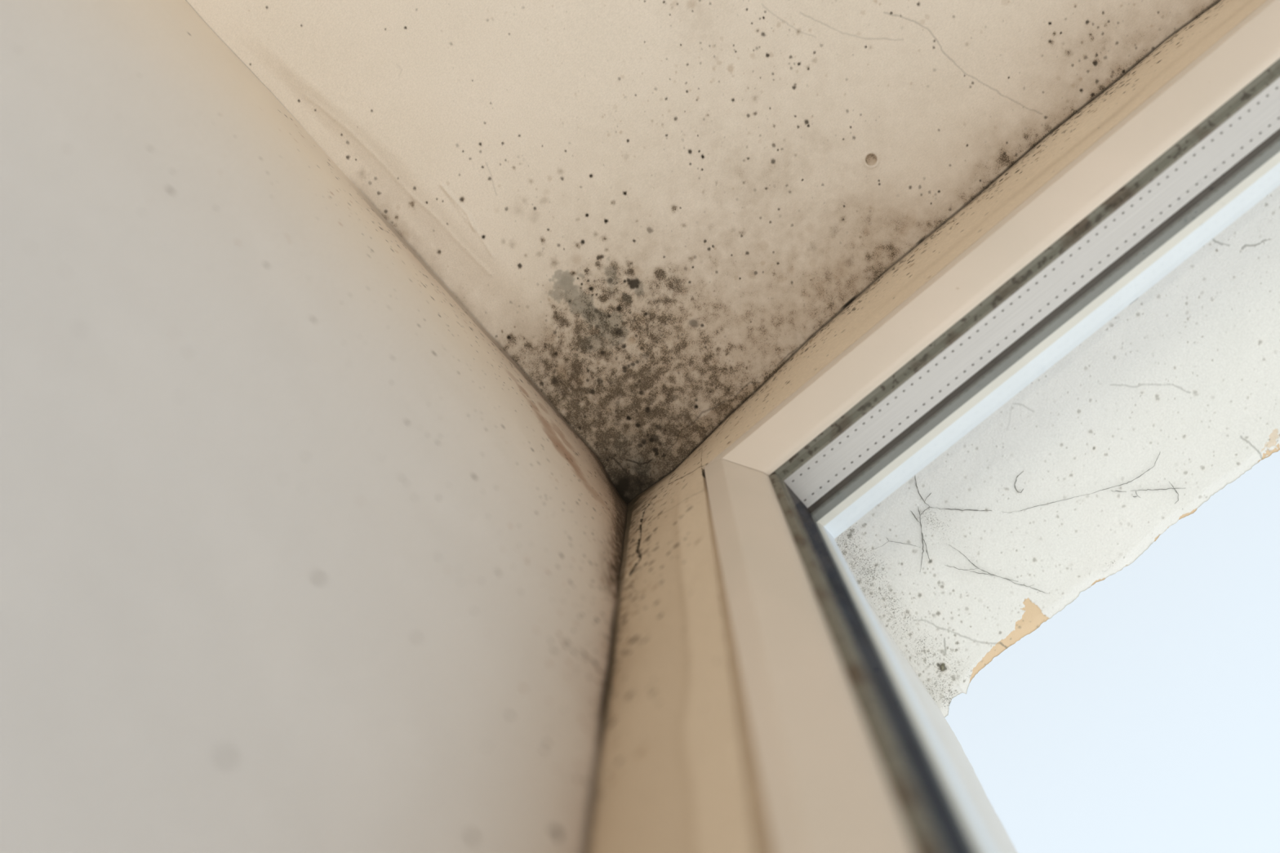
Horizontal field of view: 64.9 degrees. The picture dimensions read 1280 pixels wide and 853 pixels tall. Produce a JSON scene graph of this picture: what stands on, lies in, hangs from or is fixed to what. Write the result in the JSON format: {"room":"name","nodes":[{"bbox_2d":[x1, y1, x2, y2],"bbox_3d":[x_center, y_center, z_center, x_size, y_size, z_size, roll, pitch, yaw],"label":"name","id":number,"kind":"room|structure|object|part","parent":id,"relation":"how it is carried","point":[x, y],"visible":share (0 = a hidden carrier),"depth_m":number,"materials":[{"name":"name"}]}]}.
{"room":"damaged room","nodes":[
{"label":"damaged room","id":0,"kind":"room"},
{"bbox_2d":[0,0,627,852],"bbox_3d":[-0.873,-0.546,-0.804,0.157,2.610,2.430,-40,-82,9],"label":"wall","id":1,"kind":"structure","parent":0,"point":[296,556],"depth_m":0.23,"materials":[{"name":"paint"}]},
{"bbox_2d":[586,442,756,852],"bbox_3d":[-0.022,0.294,-0.694,0.074,2.520,0.024,-40,-82,9],"label":"wall","id":2,"kind":"structure","parent":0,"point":[670,774],"depth_m":0.26,"materials":[{"name":"paint"}]},
{"bbox_2d":[702,0,1279,852],"bbox_3d":[0.658,-0.331,-0.469,1.720,1.653,0.057,-40,-82,9],"label":"window","id":3,"kind":"structure","parent":2,"relation":"attached to","point":[841,753],"depth_m":0.40,"materials":[{"name":"paint"}]},
{"bbox_3d":[0.044,0.223,-0.336,0.045,1.653,0.007,-40,-82,9],"label":"frame","id":4,"kind":"part","parent":3,"relation":"part of","materials":[{"name":"white plastic"}]},
{"bbox_3d":[0.695,-0.480,0.322,1.720,0.041,0.007,-40,-82,9],"label":"frame","id":5,"kind":"part","parent":3,"relation":"part of","materials":[{"name":"white plastic"}]},
{"bbox_2d":[185,0,1220,504],"bbox_3d":[0.015,-1.521,0.251,2.700,0.126,2.450,-40,-82,9],"label":"ceiling","id":6,"kind":"structure","parent":0,"point":[651,207],"depth_m":0.48,"materials":[{"name":"paint"}]},
{"bbox_2d":[701,0,1266,469],"bbox_3d":[0.658,-0.513,0.361,1.656,0.087,0.024,-40,-82,9],"label":"wall","id":7,"kind":"structure","parent":0,"point":[1062,146],"depth_m":0.45,"materials":[{"name":"paint"}]},
{"bbox_2d":[834,185,1279,852],"bbox_3d":[0.611,-0.136,-0.626,2.003,2.863,0.126,-40,-82,9],"label":"wall","id":8,"kind":"structure","parent":0,"point":[1188,373],"depth_m":0.47,"materials":[{"name":"white paint"}]},
{"bbox_2d":[937,663,946,671],"bbox_3d":[0.147,0.118,0.491,0.004,0.002,0.005,-4,-78,2],"label":"mold spot","id":9,"kind":"object","parent":8,"relation":"attached to","point":[942,667],"visible":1,"depth_m":0.49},
{"bbox_2d":[911,476,991,571],"bbox_3d":[0.137,0.041,0.475,0.044,0.001,0.040,-40,-82,9],"label":"crack","id":10,"kind":"object","parent":8,"relation":"attached to","point":[922,540],"visible":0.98,"depth_m":0.47,"materials":[{"name":"grey paint"}]},
{"bbox_2d":[946,544,1045,593],"bbox_3d":[0.169,0.072,0.480,0.054,0.001,0.010,25,-79,-4],"label":"cobweb","id":11,"kind":"object","parent":8,"relation":"attached to","point":[948,544],"visible":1,"depth_m":0.48},
{"bbox_2d":[1014,471,1023,493],"bbox_3d":[0.177,0.026,0.470,0.004,0.001,0.011,-4,-78,2],"label":"cobweb","id":12,"kind":"object","parent":8,"relation":"attached to","point":[1023,471],"visible":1,"depth_m":0.47},
{"bbox_2d":[1004,493,1089,512],"bbox_3d":[0.190,0.036,0.472,0.042,0.001,0.002,-12,-79,4],"label":"crack","id":13,"kind":"object","parent":8,"relation":"attached to","point":[1086,494],"visible":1,"depth_m":0.47,"materials":[{"name":"grey paint"}]},
{"bbox_2d":[1091,453,1179,503],"bbox_3d":[0.234,0.031,0.470,0.036,0.001,0.029,-40,-82,9],"label":"crack","id":14,"kind":"object","parent":8,"relation":"attached to","point":[1159,453],"visible":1,"depth_m":0.47,"materials":[{"name":"grey paint"}]}
]}

